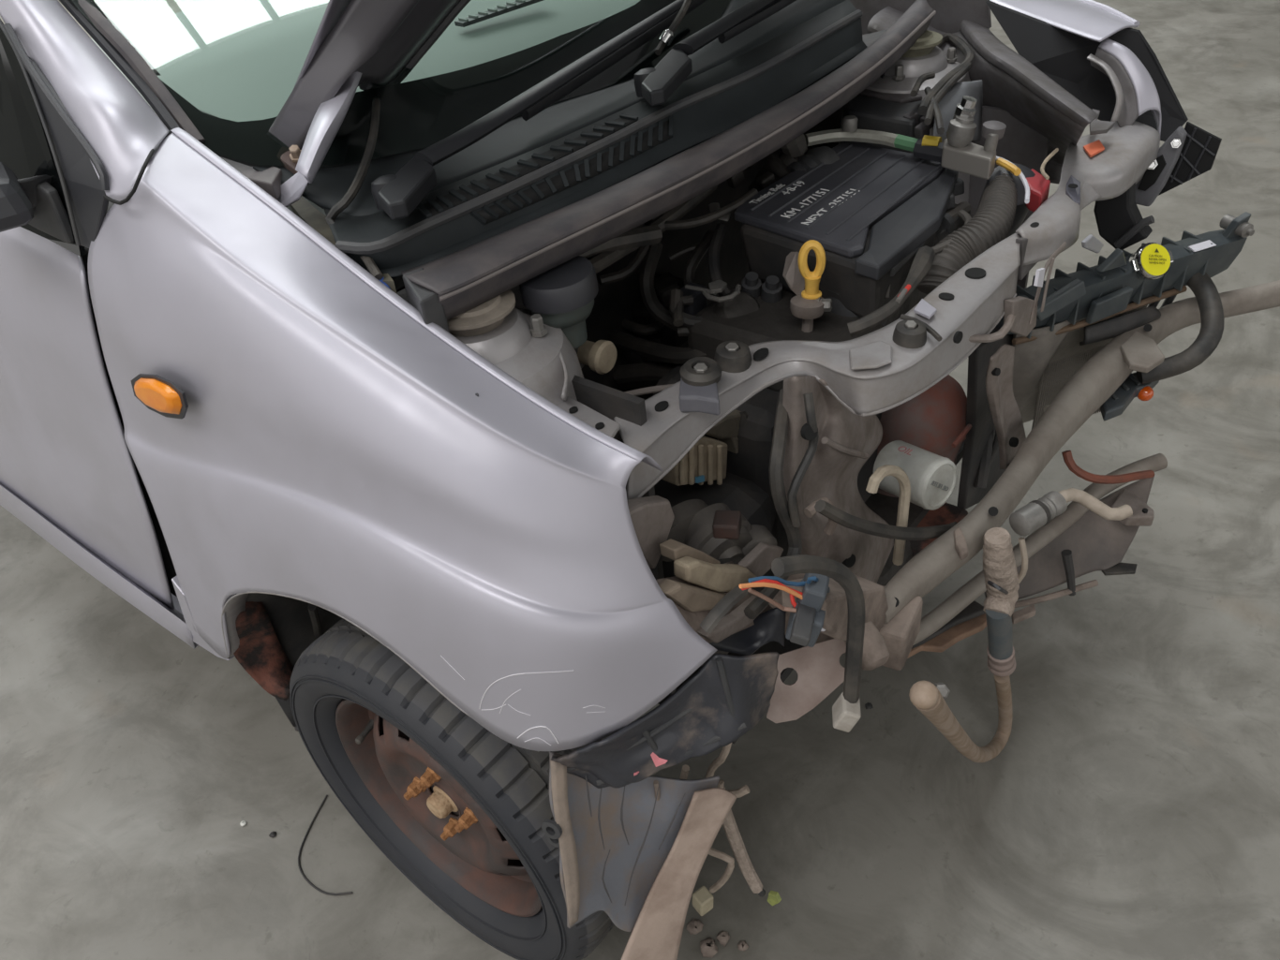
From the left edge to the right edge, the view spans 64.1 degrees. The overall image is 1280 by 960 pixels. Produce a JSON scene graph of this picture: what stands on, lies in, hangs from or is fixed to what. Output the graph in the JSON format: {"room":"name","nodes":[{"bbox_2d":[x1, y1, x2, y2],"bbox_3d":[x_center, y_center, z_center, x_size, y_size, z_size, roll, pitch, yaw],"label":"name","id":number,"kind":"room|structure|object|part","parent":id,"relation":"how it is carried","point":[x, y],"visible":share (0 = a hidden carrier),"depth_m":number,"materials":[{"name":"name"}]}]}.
{"room":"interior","nodes":[
{"label":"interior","id":0,"kind":"room"},
{"bbox_2d":[0,0,1279,959],"bbox_3d":[1.795,-0.578,2.868,19.000,0.200,20.000,22,46,31],"label":"floor","id":1,"kind":"structure","parent":0,"point":[1129,808],"depth_m":1.64,"materials":[{"name":"concrete"}]},
{"bbox_2d":[239,820,246,826],"bbox_3d":[-0.634,0.549,1.633,0.010,0.005,0.011,-28,43,-25],"label":"debris","id":2,"kind":"object","parent":1,"relation":"on","point":[243,823],"visible":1,"depth_m":1.63,"materials":[{"name":"white paint"}]},
{"bbox_2d":[268,832,276,837],"bbox_3d":[-0.579,0.559,1.612,0.011,0.005,0.010,5,39,15],"label":"debris","id":3,"kind":"object","parent":1,"relation":"on","point":[273,834],"visible":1,"depth_m":1.61,"materials":[{"name":"grey"}]},
{"bbox_2d":[297,794,352,895],"bbox_3d":[-0.497,0.574,1.581,0.067,0.003,0.194,-20,40,-16],"label":"wire","id":4,"kind":"object","parent":1,"relation":"on","point":[325,797],"visible":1,"depth_m":1.56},
{"bbox_2d":[0,0,1221,959],"bbox_3d":[-0.560,-0.758,1.876,2.790,1.488,1.722,22,46,31],"label":"car","id":5,"kind":"object","parent":1,"relation":"on","point":[275,373],"visible":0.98,"depth_m":1.11,"materials":[{"name":"silver metal"}]},
{"bbox_2d":[0,162,51,232],"bbox_3d":[-0.690,-0.294,1.080,0.151,0.070,0.127,22,46,31],"label":"mirror","id":6,"kind":"object","parent":5,"relation":"attached to","point":[25,187],"depth_m":1.09,"materials":[{"name":"black plastic"}]},
{"bbox_3d":[-0.592,-0.331,1.053,0.045,0.177,0.161,-32,44,-29],"label":"sail panel","id":7,"kind":"part","parent":5,"relation":"part of","materials":[{"name":"black plastic"}]},
{"bbox_3d":[-0.967,-0.142,1.533,0.967,0.638,0.055,22,46,31],"label":"door","id":8,"kind":"part","parent":5,"relation":"part of","materials":[{"name":"silver metal"}]},
{"bbox_3d":[-0.960,0.056,1.751,0.883,0.119,0.131,22,46,31],"label":"sill","id":9,"kind":"part","parent":5,"relation":"part of","materials":[{"name":"silver metal"}]},
{"bbox_3d":[-0.562,-0.466,1.106,0.223,0.179,0.019,25,48,34],"label":"pillar moulding","id":10,"kind":"part","parent":5,"relation":"part of","materials":[{"name":"metal"}]},
{"bbox_2d":[130,373,188,418],"bbox_3d":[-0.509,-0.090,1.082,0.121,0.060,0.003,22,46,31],"label":"lamp","id":11,"kind":"object","parent":5,"relation":"attached to","point":[161,395],"depth_m":1.06,"materials":[{"name":"orange plastic"}]},
{"bbox_3d":[-0.451,-0.350,1.152,0.037,0.020,0.200,-34,45,-30],"label":"cowl panel","id":12,"kind":"part","parent":5,"relation":"part of","materials":[{"name":"metal"}]},
{"bbox_3d":[-0.329,-0.381,1.091,0.034,0.072,0.171,2,39,11],"label":"hinge arm","id":13,"kind":"part","parent":5,"relation":"part of","materials":[{"name":"silver metal"}]},
{"bbox_3d":[-0.294,-0.481,1.141,0.290,0.248,0.159,-13,38,-8],"label":"bonnet frame","id":14,"kind":"part","parent":5,"relation":"part of","materials":[{"name":"grey metal"}]},
{"bbox_3d":[-0.259,-0.298,1.057,0.037,0.034,0.037,22,46,31],"label":"wiper arm","id":15,"kind":"part","parent":5,"relation":"part of"},
{"bbox_2d":[289,618,619,959],"bbox_3d":[-0.224,0.387,1.345,0.529,0.529,0.183,22,46,31],"label":"wheel","id":16,"kind":"object","parent":5,"relation":"attached to","point":[460,810],"visible":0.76,"depth_m":1.28,"materials":[{"name":"rubber"}]},
{"bbox_3d":[-0.363,0.334,1.353,0.012,0.011,0.036,13,42,23],"label":"valve stem","id":17,"kind":"part","parent":16,"relation":"part of","materials":[{"name":"rubber"}]},
{"bbox_2d":[454,0,543,27],"bbox_3d":[-0.218,-0.747,1.623,0.022,0.006,0.176,28,49,36],"label":"vent","id":18,"kind":"object","parent":5,"relation":"attached to","point":[499,16],"depth_m":1.62,"materials":[{"name":"grey plastic"}]},
{"bbox_3d":[-0.032,-0.569,1.374,0.253,0.068,1.020,22,46,31],"label":"cowl panel","id":19,"kind":"part","parent":5,"relation":"part of","materials":[{"name":"plastic"}]},
{"bbox_3d":[-0.069,-0.501,1.241,0.040,0.042,0.566,19,45,30],"label":"arm rod","id":20,"kind":"part","parent":5,"relation":"part of","materials":[{"name":"black metal"}]},
{"bbox_2d":[519,255,616,374],"bbox_3d":[-0.075,-0.154,1.154,0.084,0.196,0.114,6,40,16],"label":"reservoir","id":21,"kind":"object","parent":5,"relation":"attached to","point":[563,295],"visible":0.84,"depth_m":1.08,"materials":[{"name":"black plastic"}]},
{"bbox_3d":[-0.077,-0.068,1.043,0.044,0.006,0.148,-33,45,-30],"label":"wing tie plate","id":22,"kind":"part","parent":5,"relation":"part of","materials":[{"name":"silver metal"}]},
{"bbox_2d":[323,0,867,278],"bbox_3d":[0.010,-0.473,1.301,0.234,0.042,0.962,22,46,31],"label":"cowl","id":23,"kind":"object","parent":5,"relation":"attached to","point":[496,207],"depth_m":1.19,"materials":[{"name":"black plastic"}]},
{"bbox_3d":[-0.012,-0.571,1.343,0.019,0.037,0.478,16,44,27],"label":"blade","id":24,"kind":"part","parent":5,"relation":"part of","materials":[{"name":"black rubber"}]},
{"bbox_3d":[0.011,-0.491,1.263,0.037,0.034,0.037,22,46,31],"label":"wiper arm","id":25,"kind":"part","parent":5,"relation":"part of"},
{"bbox_2d":[627,495,783,643],"bbox_3d":[0.091,0.083,1.080,0.123,0.232,0.243,22,46,31],"label":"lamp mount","id":26,"kind":"object","parent":5,"relation":"attached to","point":[706,591],"visible":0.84,"depth_m":1.03,"materials":[{"name":"beige plastic"}]},
{"bbox_3d":[0.083,0.096,1.079,0.020,0.119,0.128,22,46,31],"label":"arm","id":27,"kind":"part","parent":26,"relation":"part of","materials":[{"name":"beige plastic"}]},
{"bbox_3d":[0.139,0.091,1.173,0.012,0.048,0.083,22,46,31],"label":"plate","id":28,"kind":"part","parent":26,"relation":"part of","materials":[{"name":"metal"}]},
{"bbox_2d":[653,743,781,916],"bbox_3d":[0.090,0.440,1.260,0.152,0.385,0.071,-16,39,-12],"label":"harness","id":29,"kind":"object","parent":5,"relation":"hanging from","point":[702,899],"visible":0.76,"depth_m":1.28,"materials":[{"name":"plastic"}]},
{"bbox_3d":[0.186,-0.687,1.456,0.032,0.022,0.482,18,44,29],"label":"arm rod","id":30,"kind":"part","parent":5,"relation":"part of","materials":[{"name":"black metal"}]},
{"bbox_3d":[0.213,-0.701,1.486,0.012,0.032,0.349,21,46,31],"label":"blade","id":31,"kind":"part","parent":5,"relation":"part of","materials":[{"name":"black rubber"}]},
{"bbox_2d":[512,133,1012,666],"bbox_3d":[0.165,-0.130,1.503,0.700,0.680,0.773,13,42,23],"label":"engine","id":32,"kind":"object","parent":5,"relation":"in","point":[674,323],"visible":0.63,"depth_m":1.42,"materials":[{"name":"metal"}]},
{"bbox_2d":[661,409,748,485],"bbox_3d":[0.104,-0.049,1.301,0.070,0.161,0.256,22,46,31],"label":"block","id":33,"kind":"object","parent":32,"relation":"attached to","point":[706,460],"visible":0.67,"depth_m":1.24,"materials":[{"name":"beige plastic"}]},
{"bbox_2d":[661,499,776,564],"bbox_3d":[0.090,0.072,1.210,0.135,0.110,0.106,-25,41,-22],"label":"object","id":34,"kind":"object","parent":32,"relation":"attached to","point":[725,535],"visible":0.59,"depth_m":1.18,"materials":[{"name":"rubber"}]},
{"bbox_2d":[798,239,825,299],"bbox_3d":[0.217,-0.239,1.291,0.030,0.138,0.026,22,46,31],"label":"handle","id":35,"kind":"object","parent":32,"relation":"in","point":[811,291],"visible":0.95,"depth_m":1.27,"materials":[{"name":"yellow plastic"}]},
{"bbox_2d":[734,141,958,326],"bbox_3d":[0.301,-0.327,1.445,0.255,0.172,0.340,22,46,31],"label":"engine cover","id":36,"kind":"object","parent":32,"relation":"on","point":[869,209],"visible":0.94,"depth_m":1.35,"materials":[{"name":"grey plastic"}]},
{"bbox_2d":[803,128,943,163],"bbox_3d":[0.342,-0.491,1.475,0.217,0.035,0.056,16,43,27],"label":"pipe","id":37,"kind":"object","parent":32,"relation":"attached to","point":[929,147],"visible":0.94,"depth_m":1.47,"materials":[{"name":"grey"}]},
{"bbox_2d":[842,115,857,132],"bbox_3d":[0.307,-0.516,1.496,0.022,0.033,0.026,22,46,31],"label":"valve","id":38,"kind":"object","parent":37,"relation":"on","point":[849,122],"visible":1,"depth_m":1.48,"materials":[{"name":"metal"}]},
{"bbox_2d":[872,440,956,509],"bbox_3d":[0.379,-0.008,1.411,0.076,0.085,0.098,-29,43,-26],"label":"filter","id":39,"kind":"object","parent":32,"relation":"attached to","point":[932,477],"visible":0.98,"depth_m":1.38,"materials":[{"name":"white paint"}]},
{"bbox_2d":[897,446,912,455],"bbox_3d":[0.364,-0.041,1.398,0.011,0.004,0.024,-29,43,-26],"label":"print","id":40,"kind":"object","parent":39,"relation":"on","point":[901,450],"depth_m":1.40,"materials":[{"name":"red paint"}]},
{"bbox_2d":[930,480,948,491],"bbox_3d":[0.404,0.008,1.379,0.035,0.029,0.002,-24,41,-21],"label":"print","id":41,"kind":"object","parent":39,"relation":"attached to","point":[935,485],"depth_m":1.38,"materials":[{"name":"grey paint"}]},
{"bbox_2d":[889,178,971,276],"bbox_3d":[0.393,-0.316,1.367,0.088,0.076,0.272,22,46,31],"label":"bracket","id":42,"kind":"object","parent":32,"relation":"attached to","point":[956,216],"visible":0.44,"depth_m":1.38,"materials":[{"name":"black plastic"}]},
{"bbox_3d":[0.386,-0.329,1.373,0.024,0.020,0.206,25,48,34],"label":"rail","id":43,"kind":"part","parent":42,"relation":"part of","materials":[{"name":"grey metal"}]},
{"bbox_2d":[744,388,818,619],"bbox_3d":[0.154,0.017,1.079,0.053,0.197,0.197,7,40,17],"label":"wiring loom","id":44,"kind":"object","parent":5,"relation":"attached to","point":[788,513],"visible":0.81,"depth_m":1.08,"materials":[{"name":"rubber"}]},
{"bbox_2d":[738,573,830,647],"bbox_3d":[0.152,0.121,0.992,0.061,0.114,0.110,22,46,31],"label":"connector","id":45,"kind":"object","parent":5,"relation":"attached to","point":[805,625],"visible":0.93,"depth_m":0.98,"materials":[{"name":"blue plastic"}]},
{"bbox_3d":[0.217,0.225,1.191,0.156,0.086,0.054,-11,38,-5],"label":"tow plate","id":46,"kind":"part","parent":5,"relation":"part of","materials":[{"name":"metal"}]},
{"bbox_2d":[771,554,865,732],"bbox_3d":[0.174,0.159,0.992,0.104,0.275,0.037,-17,39,-13],"label":"hose","id":47,"kind":"object","parent":5,"relation":"hanging from","point":[846,709],"visible":1,"depth_m":0.99,"materials":[{"name":"rubber"}]},
{"bbox_3d":[0.216,0.135,1.103,0.050,0.180,0.163,22,46,31],"label":"rail","id":48,"kind":"part","parent":5,"relation":"part of","materials":[{"name":"grey metal"}]},
{"bbox_3d":[0.277,0.024,1.304,0.046,0.544,0.324,22,46,31],"label":"headlamp post","id":49,"kind":"part","parent":5,"relation":"part of","materials":[{"name":"metal"}]},
{"bbox_3d":[0.244,0.161,1.229,0.178,0.060,0.098,22,46,31],"label":"frame rail","id":50,"kind":"part","parent":5,"relation":"part of","materials":[{"name":"grey metal"}]},
{"bbox_2d":[865,464,910,565],"bbox_3d":[0.291,0.049,1.205,0.015,0.188,0.088,26,48,35],"label":"pipe","id":51,"kind":"object","parent":5,"relation":"attached to","point":[885,470],"visible":0.88,"depth_m":1.20,"materials":[{"name":"beige plastic"}]},
{"bbox_2d":[847,245,935,336],"bbox_3d":[0.303,-0.222,1.202,0.039,0.032,0.223,18,44,29],"label":"hose","id":52,"kind":"object","parent":5,"relation":"attached to","point":[922,262],"visible":1,"depth_m":1.17,"materials":[{"name":"rubber"}]},
{"bbox_2d":[842,33,974,153],"bbox_3d":[0.395,-0.562,1.569,0.194,0.122,0.426,10,41,20],"label":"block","id":53,"kind":"object","parent":5,"relation":"attached to","point":[905,114],"visible":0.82,"depth_m":1.53,"materials":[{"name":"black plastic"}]},
{"bbox_3d":[0.387,-0.609,1.594,0.067,0.008,0.132,-32,45,-29],"label":"lid","id":54,"kind":"part","parent":53,"relation":"part of","materials":[{"name":"plastic"}]},
{"bbox_3d":[0.433,-0.784,1.743,0.339,0.250,0.008,22,46,31],"label":"wing panel","id":55,"kind":"part","parent":5,"relation":"part of","materials":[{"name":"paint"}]},
{"bbox_2d":[916,173,1017,294],"bbox_3d":[0.448,-0.322,1.355,0.077,0.103,0.242,22,46,31],"label":"duct","id":56,"kind":"object","parent":5,"relation":"attached to","point":[992,222],"visible":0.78,"depth_m":1.31,"materials":[{"name":"grey plastic"}]},
{"bbox_2d":[940,95,1006,179],"bbox_3d":[0.448,-0.464,1.373,0.049,0.090,0.092,-31,44,-27],"label":"valve","id":57,"kind":"object","parent":5,"relation":"attached to","point":[959,154],"visible":1,"depth_m":1.36,"materials":[{"name":"grey metal"}]},
{"bbox_3d":[0.405,-0.173,1.201,0.106,0.038,0.015,-26,42,-23],"label":"latch rod","id":58,"kind":"part","parent":5,"relation":"part of","materials":[{"name":"metal"}]},
{"bbox_2d":[976,148,1058,237],"bbox_3d":[0.500,-0.367,1.396,0.099,0.130,0.178,12,42,22],"label":"wiring","id":59,"kind":"object","parent":5,"relation":"attached to","point":[1019,172],"visible":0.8,"depth_m":1.38,"materials":[{"name":"black plastic"}]},
{"bbox_3d":[0.480,-0.210,1.288,0.012,0.087,0.106,22,46,31],"label":"latch plate","id":60,"kind":"part","parent":5,"relation":"part of","materials":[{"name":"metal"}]},
{"bbox_3d":[0.553,-0.710,1.625,0.067,0.017,0.871,-5,38,3],"label":"apron rail","id":61,"kind":"part","parent":5,"relation":"part of","materials":[{"name":"metal"}]},
{"bbox_2d":[907,453,1167,658],"bbox_3d":[0.620,0.144,1.563,0.610,0.134,0.117,-27,42,-24],"label":"lower crossmember","id":62,"kind":"object","parent":5,"relation":"attached to","point":[1077,543],"visible":0.7,"depth_m":1.60,"materials":[{"name":"metal"}]},
{"bbox_2d":[1026,168,1050,212],"bbox_3d":[0.535,-0.390,1.380,0.033,0.030,0.091,-4,38,4],"label":"terminal","id":63,"kind":"object","parent":5,"relation":"attached to","point":[1039,186],"visible":0.63,"depth_m":1.36,"materials":[{"name":"red plastic"}]},
{"bbox_2d":[884,280,1279,624],"bbox_3d":[0.641,-0.098,1.453,1.051,0.103,0.171,-29,43,-26],"label":"beam","id":64,"kind":"structure","parent":5,"relation":"attached to","point":[1138,349],"depth_m":1.43,"materials":[{"name":"metal"}]},
{"bbox_2d":[814,499,957,540],"bbox_3d":[0.295,0.046,1.178,0.266,0.203,0.022,-31,44,-28],"label":"hose","id":65,"kind":"object","parent":64,"relation":"attached to","point":[837,515],"visible":0.98,"depth_m":1.15,"materials":[{"name":"rubber"}]},
{"bbox_2d":[953,526,967,560],"bbox_3d":[0.386,0.076,1.233,0.013,0.012,0.052,-1,38,7],"label":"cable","id":66,"kind":"object","parent":64,"relation":"on","point":[960,546],"visible":1,"depth_m":1.22,"materials":[{"name":"beige plastic"}]},
{"bbox_2d":[908,527,1019,762],"bbox_3d":[0.415,0.303,1.321,0.057,0.521,0.422,19,45,30],"label":"pipe","id":67,"kind":"object","parent":64,"relation":"hanging from","point":[1001,575],"visible":1,"depth_m":1.29,"materials":[{"name":"beige plastic"}]},
{"bbox_2d":[1009,488,1132,583],"bbox_3d":[0.534,0.067,1.291,0.165,0.128,0.046,-16,39,-12],"label":"pipe","id":68,"kind":"object","parent":64,"relation":"attached to","point":[1037,513],"visible":0.98,"depth_m":1.25,"materials":[{"name":"metal"}]},
{"bbox_2d":[1100,372,1159,420],"bbox_3d":[0.751,-0.134,1.581,0.148,0.036,0.053,-25,41,-22],"label":"holder","id":69,"kind":"object","parent":64,"relation":"hanging from","point":[1131,388],"visible":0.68,"depth_m":1.57,"materials":[{"name":"black plastic"}]},
{"bbox_3d":[0.783,-0.134,1.585,0.025,0.025,0.025,22,46,31],"label":"bulb","id":70,"kind":"part","parent":69,"relation":"part of","materials":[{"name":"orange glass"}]},
{"bbox_3d":[0.611,-0.409,1.418,0.100,0.043,0.446,22,46,31],"label":"support plate","id":71,"kind":"part","parent":5,"relation":"part of","materials":[{"name":"silver metal"}]},
{"bbox_2d":[1093,182,1152,249],"bbox_3d":[0.728,-0.408,1.532,0.084,0.128,0.030,22,46,31],"label":"bracket","id":72,"kind":"object","parent":5,"relation":"attached to","point":[1115,217],"depth_m":1.53,"materials":[{"name":"black plastic"}]},
{"bbox_2d":[995,211,1254,429],"bbox_3d":[0.727,-0.234,1.622,0.415,0.368,0.156,-18,39,-14],"label":"radiator","id":73,"kind":"object","parent":5,"relation":"attached to","point":[1086,308],"visible":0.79,"depth_m":1.54,"materials":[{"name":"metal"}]},
{"bbox_2d":[1061,450,1154,484],"bbox_3d":[0.711,-0.018,1.539,0.162,0.090,0.035,-11,38,-6],"label":"hose","id":74,"kind":"object","parent":73,"relation":"attached to","point":[1067,456],"visible":1,"depth_m":1.53,"materials":[{"name":"rubber"}]},
{"bbox_3d":[0.725,-0.301,1.546,0.415,0.076,0.065,-18,39,-14],"label":"tank","id":75,"kind":"part","parent":73,"relation":"part of","materials":[{"name":"black plastic"}]},
{"bbox_2d":[1136,272,1224,384],"bbox_3d":[0.836,-0.233,1.563,0.104,0.131,0.183,22,46,31],"label":"hose","id":76,"kind":"object","parent":73,"relation":"attached to","point":[1206,293],"visible":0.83,"depth_m":1.54,"materials":[{"name":"rubber"}]},
{"bbox_2d":[1135,126,1187,206],"bbox_3d":[0.779,-0.474,1.557,0.068,0.125,0.047,22,46,31],"label":"bracket","id":77,"kind":"object","parent":5,"relation":"attached to","point":[1149,186],"depth_m":1.55,"materials":[{"name":"black"}]},
{"bbox_2d":[1158,121,1221,195],"bbox_3d":[0.841,-0.486,1.562,0.068,0.118,0.006,22,46,31],"label":"grille","id":78,"kind":"object","parent":5,"relation":"attached to","point":[1199,150],"depth_m":1.55,"materials":[{"name":"black plastic"}]},
{"bbox_2d":[685,919,703,935],"bbox_3d":[0.076,0.624,1.425,0.023,0.011,0.024,22,46,31],"label":"debris","id":79,"kind":"object","parent":1,"relation":"on","point":[694,927],"visible":1,"depth_m":1.42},
{"bbox_2d":[699,937,717,957],"bbox_3d":[0.094,0.641,1.400,0.024,0.012,0.027,-12,38,-7],"label":"debris","id":80,"kind":"object","parent":1,"relation":"on","point":[708,948],"visible":1,"depth_m":1.40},
{"bbox_2d":[715,931,729,947],"bbox_3d":[0.115,0.632,1.411,0.017,0.009,0.020,22,46,31],"label":"debris","id":81,"kind":"object","parent":1,"relation":"on","point":[722,938],"visible":1,"depth_m":1.41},
{"bbox_2d":[737,940,748,952],"bbox_3d":[0.141,0.639,1.400,0.014,0.007,0.015,-23,41,-20],"label":"debris","id":82,"kind":"object","parent":1,"relation":"on","point":[742,945],"visible":1,"depth_m":1.40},
{"bbox_2d":[864,702,872,709],"bbox_3d":[0.380,0.376,1.699,0.012,0.006,0.013,-3,38,5],"label":"debris","id":83,"kind":"object","parent":1,"relation":"on","point":[869,706],"visible":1,"depth_m":1.70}
]}

